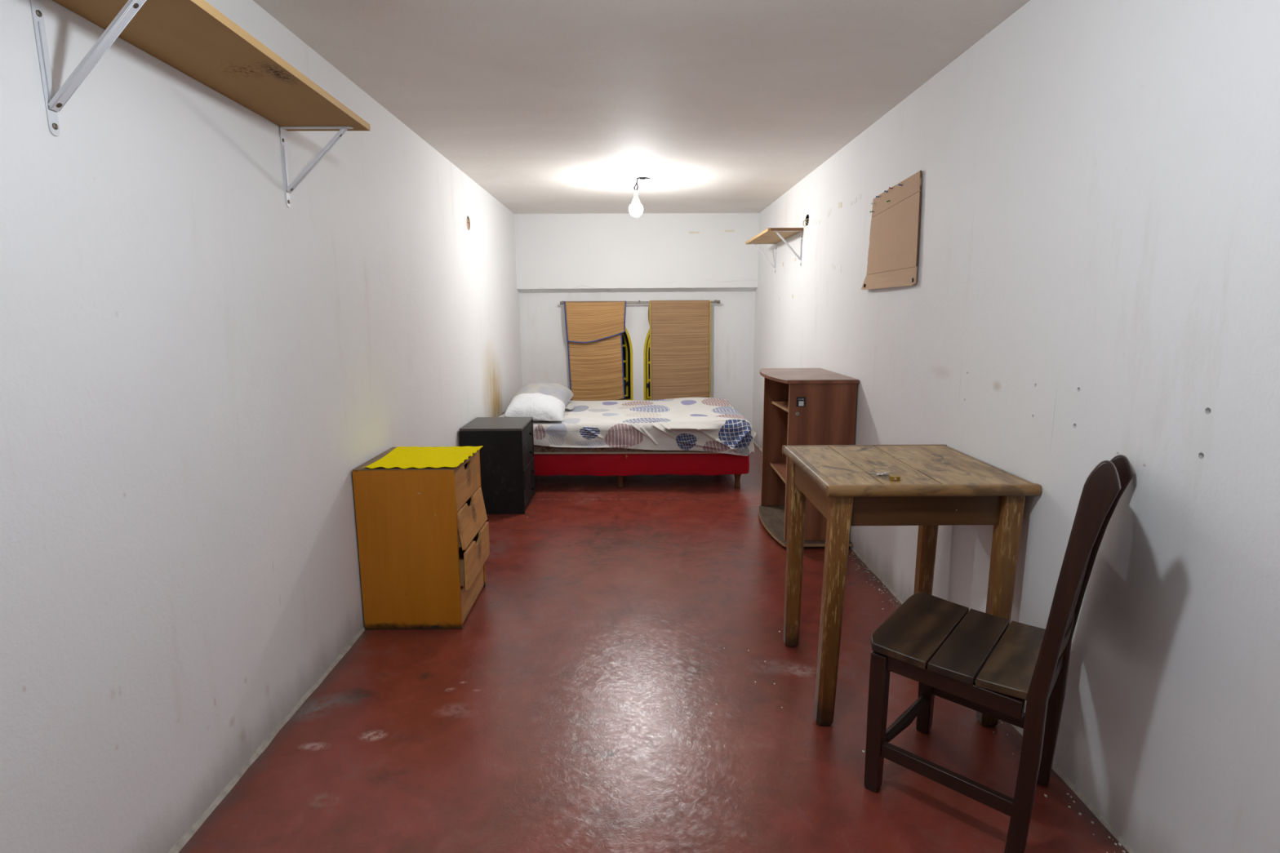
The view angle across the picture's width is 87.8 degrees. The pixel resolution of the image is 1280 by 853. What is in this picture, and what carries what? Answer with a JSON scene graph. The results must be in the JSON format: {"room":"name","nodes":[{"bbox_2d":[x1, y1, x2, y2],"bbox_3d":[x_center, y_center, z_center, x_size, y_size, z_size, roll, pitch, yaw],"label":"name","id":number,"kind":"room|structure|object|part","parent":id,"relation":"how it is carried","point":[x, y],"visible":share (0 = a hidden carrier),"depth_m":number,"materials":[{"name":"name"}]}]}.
{"room":"bedroom","nodes":[
{"label":"bedroom","id":0,"kind":"room"},
{"bbox_2d":[0,0,522,852],"bbox_3d":[-1.243,-0.312,2.954,0.150,2.239,7.950,0,10,0],"label":"wall","id":1,"kind":"structure","parent":0,"point":[197,366],"depth_m":1.70,"materials":[{"name":"paint"}]},
{"bbox_2d":[30,0,370,207],"bbox_3d":[-1.024,-0.770,1.606,0.273,0.289,1.245,0,10,0],"label":"wall shelf","id":2,"kind":"object","parent":1,"relation":"attached to","point":[193,37],"visible":1,"depth_m":1.54,"materials":[{"name":"brown wood"}]},
{"bbox_2d":[168,626,364,852],"bbox_3d":[-1.156,0.799,3.046,0.013,0.018,7.750,0,10,0],"label":"baseboard","id":3,"kind":"structure","parent":1,"relation":"attached to","point":[184,839],"depth_m":1.99,"materials":[{"name":"grey paint"}]},
{"bbox_2d":[466,215,470,230],"bbox_3d":[-1.210,-1.405,4.589,0.062,0.100,0.100,0,10,0],"label":"junction box","id":4,"kind":"object","parent":1,"relation":"attached to","point":[468,222],"visible":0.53,"depth_m":4.61,"materials":[{"name":"paint"}]},
{"bbox_2d":[519,291,755,425],"bbox_3d":[-0.026,-0.976,6.763,2.654,2.239,0.160,0,10,0],"label":"wall","id":5,"kind":"structure","parent":0,"point":[544,343],"depth_m":6.69,"materials":[{"name":"paint"}]},
{"bbox_2d":[618,327,633,399],"bbox_3d":[-0.394,-0.727,6.826,0.640,0.930,0.219,0,10,0],"label":"window","id":6,"kind":"structure","parent":5,"relation":"in","point":[624,340],"depth_m":6.88,"materials":[{"name":"yellow paint"}]},
{"bbox_3d":[-0.405,-0.728,6.832,0.546,0.836,0.004,-4,10,-18],"label":"pane","id":7,"kind":"part","parent":6,"relation":"part of","materials":[{"name":"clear glass"}]},
{"bbox_3d":[-0.404,-0.728,6.831,0.576,0.866,0.033,-4,10,-18],"label":"sash","id":8,"kind":"part","parent":6,"relation":"part of","materials":[{"name":"yellow paint"}]},
{"bbox_2d":[514,213,759,293],"bbox_3d":[-0.028,-1.689,6.497,2.354,0.742,0.122,0,10,0],"label":"wall","id":9,"kind":"structure","parent":5,"relation":"attached to","point":[611,252],"depth_m":6.44,"materials":[{"name":"paint"}]},
{"bbox_2d":[560,299,719,304],"bbox_3d":[0.001,-1.232,6.588,1.582,0.040,0.098,0,10,0],"label":"rail","id":10,"kind":"object","parent":5,"relation":"attached to","point":[716,300],"visible":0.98,"depth_m":6.55,"materials":[{"name":"grey metal"}]},
{"bbox_2d":[564,301,626,400],"bbox_3d":[-0.440,-0.731,6.632,0.614,1.023,0.082,0,10,0],"label":"window blind","id":11,"kind":"object","parent":10,"relation":"hanging from","point":[594,331],"visible":0.98,"depth_m":6.65,"materials":[{"name":"beige wicker"}]},
{"bbox_3d":[-0.004,-1.225,6.557,1.540,0.025,0.022,0,10,0],"label":"rod","id":12,"kind":"part","parent":10,"relation":"part of","materials":[{"name":"grey metal"}]},
{"bbox_2d":[648,300,711,399],"bbox_3d":[0.395,-0.748,6.638,0.628,1.007,0.044,0,10,0],"label":"window blind","id":13,"kind":"object","parent":10,"relation":"hanging from","point":[680,331],"visible":0.98,"depth_m":6.62,"materials":[{"name":"beige wicker"}]},
{"bbox_2d":[643,328,650,399],"bbox_3d":[0.356,-0.716,6.747,0.640,0.930,0.066,0,10,0],"label":"window","id":14,"kind":"structure","parent":5,"relation":"in","point":[646,384],"depth_m":6.75,"materials":[{"name":"yellow paint"}]},
{"bbox_3d":[0.356,-0.717,6.748,0.576,0.866,0.033,0,10,0],"label":"sash","id":15,"kind":"part","parent":14,"relation":"part of","materials":[{"name":"yellow paint"}]},
{"bbox_3d":[0.356,-0.717,6.749,0.546,0.836,0.004,0,10,0],"label":"pane","id":16,"kind":"part","parent":14,"relation":"part of","materials":[{"name":"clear glass"}]},
{"bbox_2d":[253,0,1030,213],"bbox_3d":[0.004,-1.481,2.763,2.654,0.120,8.250,0,10,0],"label":"ceiling","id":17,"kind":"structure","parent":0,"point":[548,106],"depth_m":2.70,"materials":[{"name":"paint"}]},
{"bbox_2d":[628,177,650,217],"bbox_3d":[-0.002,-1.622,4.706,0.154,0.267,0.100,0,10,0],"label":"hanging bulb","id":18,"kind":"object","parent":17,"relation":"hanging from","point":[636,209],"visible":1,"depth_m":4.69,"materials":[{"name":"glass"}]},
{"bbox_2d":[630,190,640,204],"bbox_3d":[-0.029,-1.621,4.706,0.080,0.104,0.079,0,10,0],"label":"socket","id":19,"kind":"object","parent":18,"relation":"attached to","point":[635,201],"depth_m":4.69,"materials":[{"name":"white plastic"}]},
{"bbox_3d":[-0.028,-1.532,4.721,0.100,0.083,0.100,0,10,0],"label":"bulb","id":20,"kind":"part","parent":18,"relation":"part of","materials":[{"name":"white glass"}]},
{"bbox_2d":[178,442,1128,852],"bbox_3d":[0.013,0.843,3.165,2.654,0.120,8.250,0,10,0],"label":"floor","id":21,"kind":"structure","parent":0,"point":[572,708],"depth_m":2.15,"materials":[{"name":"red concrete"}]},
{"bbox_2d":[351,446,489,630],"bbox_3d":[-0.937,0.473,2.950,0.438,0.690,0.455,0,10,0],"label":"dresser","id":22,"kind":"object","parent":21,"relation":"on","point":[424,545],"visible":0.97,"depth_m":2.74,"materials":[{"name":"orange wood"}]},
{"bbox_3d":[-0.954,0.141,2.893,0.406,0.016,0.455,0,10,0],"label":"panel","id":23,"kind":"part","parent":22,"relation":"part of","materials":[{"name":"wood"}]},
{"bbox_2d":[362,445,483,468],"bbox_3d":[-0.926,0.129,2.882,0.398,0.011,0.437,0,10,0],"label":"table cloth","id":24,"kind":"object","parent":22,"relation":"on","point":[402,457],"visible":1,"depth_m":2.87,"materials":[{"name":"yellow fabric"}]},
{"bbox_3d":[-0.760,0.152,2.896,0.015,0.008,0.423,0,10,0],"label":"rail","id":25,"kind":"part","parent":22,"relation":"part of","materials":[{"name":"brown wood"}]},
{"bbox_3d":[-0.758,0.237,2.911,0.014,0.161,0.417,0,10,0],"label":"drawer","id":26,"kind":"part","parent":22,"relation":"part of","materials":[{"name":"brown wood"}]},
{"bbox_3d":[-0.760,0.721,2.994,0.014,0.134,0.417,0,10,0],"label":"drawer","id":27,"kind":"part","parent":22,"relation":"part of","materials":[{"name":"brown wood"}]},
{"bbox_3d":[-0.742,0.399,2.939,0.037,0.159,0.417,0,10,0],"label":"drawer","id":28,"kind":"part","parent":22,"relation":"part of","materials":[{"name":"brown wood"}]},
{"bbox_3d":[-0.951,0.797,3.006,0.396,0.014,0.423,0,10,0],"label":"panel","id":29,"kind":"part","parent":22,"relation":"part of","materials":[{"name":"brown wood"}]},
{"bbox_3d":[-0.725,0.569,2.968,0.015,0.162,0.417,0,10,0],"label":"drawer","id":30,"kind":"part","parent":22,"relation":"part of","materials":[{"name":"brown wood"}]},
{"bbox_3d":[-0.955,0.438,3.167,0.406,0.686,0.016,0,10,0],"label":"panel","id":31,"kind":"part","parent":22,"relation":"part of","materials":[{"name":"orange wood"}]},
{"bbox_2d":[459,417,535,514],"bbox_3d":[-0.949,0.255,4.558,0.428,0.572,0.477,0,10,0],"label":"drawers","id":32,"kind":"object","parent":21,"relation":"on","point":[507,460],"visible":0.92,"depth_m":4.33,"materials":[{"name":"black laminate"}]},
{"bbox_3d":[-0.964,-0.019,4.511,0.401,0.016,0.477,0,10,0],"label":"panel","id":33,"kind":"part","parent":32,"relation":"part of","materials":[{"name":"black wood"}]},
{"bbox_3d":[-0.950,0.060,4.525,0.367,0.122,0.439,0,10,0],"label":"drawer","id":34,"kind":"part","parent":32,"relation":"part of","materials":[{"name":"black wood"}]},
{"bbox_3d":[-0.949,0.189,4.547,0.368,0.131,0.439,0,10,0],"label":"drawer","id":35,"kind":"part","parent":32,"relation":"part of","materials":[{"name":"black wood"}]},
{"bbox_3d":[-0.945,0.321,4.570,0.375,0.129,0.439,0,10,0],"label":"drawer","id":36,"kind":"part","parent":32,"relation":"part of","materials":[{"name":"black wood"}]},
{"bbox_3d":[-0.948,0.448,4.592,0.369,0.121,0.439,0,10,0],"label":"drawer","id":37,"kind":"part","parent":32,"relation":"part of","materials":[{"name":"black wood"}]},
{"bbox_3d":[-0.959,0.517,4.604,0.393,0.016,0.445,0,10,0],"label":"panel","id":38,"kind":"part","parent":32,"relation":"part of","materials":[{"name":"black laminate"}]},
{"bbox_3d":[-0.965,0.224,4.787,0.401,0.556,0.016,0,10,0],"label":"panel","id":39,"kind":"part","parent":32,"relation":"part of","materials":[{"name":"black laminate"}]},
{"bbox_2d":[533,453,749,488],"bbox_3d":[-0.145,0.230,5.575,1.919,0.268,1.302,0,10,0],"label":"bed","id":40,"kind":"object","parent":21,"relation":"on","point":[620,465],"visible":0.35,"depth_m":4.94,"materials":[{"name":"red fabric"}]},
{"bbox_3d":[-0.149,0.402,5.025,0.060,0.118,0.060,0,10,0],"label":"leg","id":41,"kind":"part","parent":40,"relation":"part of","materials":[{"name":"brown wood"}]},
{"bbox_2d":[533,444,724,454],"bbox_3d":[-0.140,-0.012,5.544,1.950,0.220,1.310,0,10,0],"label":"mattress","id":42,"kind":"object","parent":40,"relation":"on","point":[538,450],"visible":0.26,"depth_m":4.92,"materials":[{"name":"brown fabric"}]},
{"bbox_2d":[498,397,755,456],"bbox_3d":[-0.126,-0.027,5.496,1.965,0.285,1.398,0,10,0],"label":"sheet","id":43,"kind":"object","parent":42,"relation":"on","point":[713,424],"visible":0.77,"depth_m":4.89,"materials":[{"name":"fabric"}]},
{"bbox_2d":[503,392,564,421],"bbox_3d":[-0.807,-0.163,5.161,0.431,0.168,0.581,-1,10,-4],"label":"pillow","id":44,"kind":"object","parent":43,"relation":"on","point":[542,407],"visible":0.94,"depth_m":4.94,"materials":[{"name":"white fabric"}]},
{"bbox_2d":[508,381,573,410],"bbox_3d":[-0.826,-0.278,5.744,0.540,0.197,0.628,0,10,0],"label":"pillow","id":45,"kind":"object","parent":43,"relation":"on","point":[562,393],"visible":0.55,"depth_m":5.62,"materials":[{"name":"white fabric"}]},
{"bbox_3d":[0.737,0.398,5.026,0.060,0.118,0.060,0,10,0],"label":"leg","id":46,"kind":"part","parent":40,"relation":"part of","materials":[{"name":"brown wood"}]},
{"bbox_2d":[758,368,858,548],"bbox_3d":[0.955,0.154,3.998,0.442,0.946,0.782,0,10,0],"label":"base cabinet","id":47,"kind":"object","parent":21,"relation":"on","point":[802,406],"visible":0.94,"depth_m":3.71,"materials":[{"name":"laminate"}]},
{"bbox_3d":[0.986,0.086,4.345,0.365,0.886,0.015,0,10,0],"label":"panel","id":48,"kind":"part","parent":47,"relation":"part of","materials":[{"name":"brown wood"}]},
{"bbox_2d":[770,462,786,480],"bbox_3d":[0.990,0.279,4.028,0.353,0.055,0.674,0,10,0],"label":"shelf","id":49,"kind":"object","parent":47,"relation":"attached to","point":[780,468],"depth_m":4.14,"materials":[{"name":"brown wood"}]},
{"bbox_2d":[773,400,788,409],"bbox_3d":[0.988,-0.121,3.959,0.353,0.055,0.674,0,10,0],"label":"shelf","id":50,"kind":"object","parent":47,"relation":"attached to","point":[784,405],"depth_m":4.06,"materials":[{"name":"brown wood"}]},
{"bbox_2d":[798,400,804,405],"bbox_3d":[0.873,-0.124,3.598,0.027,0.026,0.001,0,10,0],"label":"print","id":51,"kind":"object","parent":47,"relation":"attached to","point":[800,402],"depth_m":3.60},
{"bbox_3d":[0.966,0.595,4.064,0.422,0.018,0.760,0,10,0],"label":"board","id":52,"kind":"part","parent":47,"relation":"part of","materials":[{"name":"brown wood"}]},
{"bbox_3d":[0.953,-0.304,3.936,0.441,0.022,0.747,0,10,0],"label":"panel","id":53,"kind":"part","parent":47,"relation":"part of","materials":[{"name":"laminate"}]},
{"bbox_3d":[0.992,0.203,3.665,0.365,0.886,0.015,0,10,0],"label":"panel","id":54,"kind":"part","parent":47,"relation":"part of","materials":[{"name":"brown wood"}]},
{"bbox_2d":[782,444,1041,727],"bbox_3d":[0.876,0.516,2.349,0.635,0.796,0.633,0,10,0],"label":"table","id":55,"kind":"object","parent":21,"relation":"on","point":[939,484],"visible":0.93,"depth_m":2.07,"materials":[{"name":"brown wood"}]},
{"bbox_3d":[0.606,0.491,2.597,0.068,0.762,0.084,0,10,0],"label":"leg","id":56,"kind":"part","parent":55,"relation":"part of","materials":[{"name":"brown wood"}]},
{"bbox_3d":[0.604,0.579,2.087,0.081,0.762,0.064,0,10,0],"label":"leg","id":57,"kind":"part","parent":55,"relation":"part of","materials":[{"name":"brown wood"}]},
{"bbox_2d":[867,471,893,475],"bbox_3d":[0.771,0.151,2.107,0.081,0.006,0.049,0,10,0],"label":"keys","id":58,"kind":"object","parent":55,"relation":"on","point":[885,473],"visible":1,"depth_m":2.11,"materials":[{"name":"metal"}]},
{"bbox_2d":[888,474,900,480],"bbox_3d":[0.786,0.156,2.055,0.030,0.014,0.057,2,10,13],"label":"padlock","id":59,"kind":"object","parent":55,"relation":"on","point":[891,477],"visible":1,"depth_m":2.03,"materials":[{"name":"gold metal"}]},
{"bbox_3d":[1.127,0.486,2.613,0.066,0.762,0.060,0,10,0],"label":"leg","id":60,"kind":"part","parent":55,"relation":"part of","materials":[{"name":"brown wood"}]},
{"bbox_3d":[1.126,0.578,2.085,0.077,0.762,0.077,0,10,0],"label":"leg","id":61,"kind":"part","parent":55,"relation":"part of","materials":[{"name":"brown wood"}]},
{"bbox_2d":[849,551,1125,852],"bbox_3d":[1.134,0.900,2.447,0.106,0.002,2.490,0,10,0],"label":"crumbs","id":62,"kind":"object","parent":21,"relation":"on","point":[1045,795],"visible":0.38,"depth_m":1.91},
{"bbox_2d":[863,454,1133,852],"bbox_3d":[0.930,0.513,1.760,0.514,1.001,0.438,8,13,39],"label":"chair","id":63,"kind":"object","parent":21,"relation":"on","point":[986,664],"visible":1,"depth_m":1.69,"materials":[{"name":"brown wood"}]},
{"bbox_3d":[0.648,0.806,1.817,0.042,0.408,0.042,8,13,39],"label":"leg","id":64,"kind":"part","parent":63,"relation":"part of","materials":[{"name":"brown wood"}]},
{"bbox_3d":[0.896,0.761,2.067,0.042,0.408,0.042,8,13,39],"label":"leg","id":65,"kind":"part","parent":63,"relation":"part of","materials":[{"name":"brown wood"}]},
{"bbox_3d":[0.771,0.642,1.668,0.343,0.044,0.022,9,13,43],"label":"rail","id":66,"kind":"part","parent":63,"relation":"part of","materials":[{"name":"brown wood"}]},
{"bbox_3d":[1.028,0.641,1.671,0.020,0.042,0.333,8,13,39],"label":"rail","id":67,"kind":"part","parent":63,"relation":"part of","materials":[{"name":"brown wood"}]},
{"bbox_3d":[0.941,0.560,1.492,0.140,1.001,0.034,8,13,39],"label":"post","id":68,"kind":"part","parent":63,"relation":"part of","materials":[{"name":"brown wood"}]},
{"bbox_3d":[1.041,0.505,1.635,0.033,0.060,0.335,8,13,39],"label":"rail","id":69,"kind":"part","parent":63,"relation":"part of","materials":[{"name":"brown wood"}]},
{"bbox_3d":[1.149,0.535,1.739,0.057,0.963,0.162,-4,11,-22],"label":"post","id":70,"kind":"part","parent":63,"relation":"part of","materials":[{"name":"brown wood"}]},
{"bbox_2d":[751,0,1279,852],"bbox_3d":[1.260,-0.326,2.974,0.151,2.239,7.950,0,10,0],"label":"wall","id":71,"kind":"structure","parent":0,"point":[1098,270],"depth_m":1.69,"materials":[{"name":"paint"}]},
{"bbox_2d":[745,227,803,273],"bbox_3d":[1.034,-1.365,5.232,0.254,0.269,0.973,0,10,0],"label":"wall shelf","id":72,"kind":"object","parent":71,"relation":"attached to","point":[770,235],"visible":1,"depth_m":5.03,"materials":[{"name":"brown wood"}]},
{"bbox_2d":[803,214,808,226],"bbox_3d":[1.187,-1.439,4.633,0.079,0.117,0.120,0,10,0],"label":"junction box","id":73,"kind":"object","parent":71,"relation":"attached to","point":[806,220],"visible":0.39,"depth_m":4.66,"materials":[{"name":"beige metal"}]},
{"bbox_2d":[861,170,921,289],"bbox_3d":[1.164,-0.887,3.102,0.029,0.471,0.646,0,10,0],"label":"cardboard sheet","id":74,"kind":"object","parent":71,"relation":"attached to","point":[894,237],"visible":1,"depth_m":3.04,"materials":[{"name":"brown cardboard"}]},
{"bbox_3d":[1.172,-0.882,3.091,0.011,0.311,0.612,0,10,0],"label":"panel","id":75,"kind":"part","parent":74,"relation":"part of","materials":[{"name":"cardboard"}]},
{"bbox_2d":[753,441,1135,852],"bbox_3d":[1.186,0.786,3.064,0.010,0.016,7.750,0,10,0],"label":"baseboard","id":76,"kind":"structure","parent":71,"relation":"attached to","point":[1067,781],"depth_m":1.83,"materials":[{"name":"paint"}]}
]}

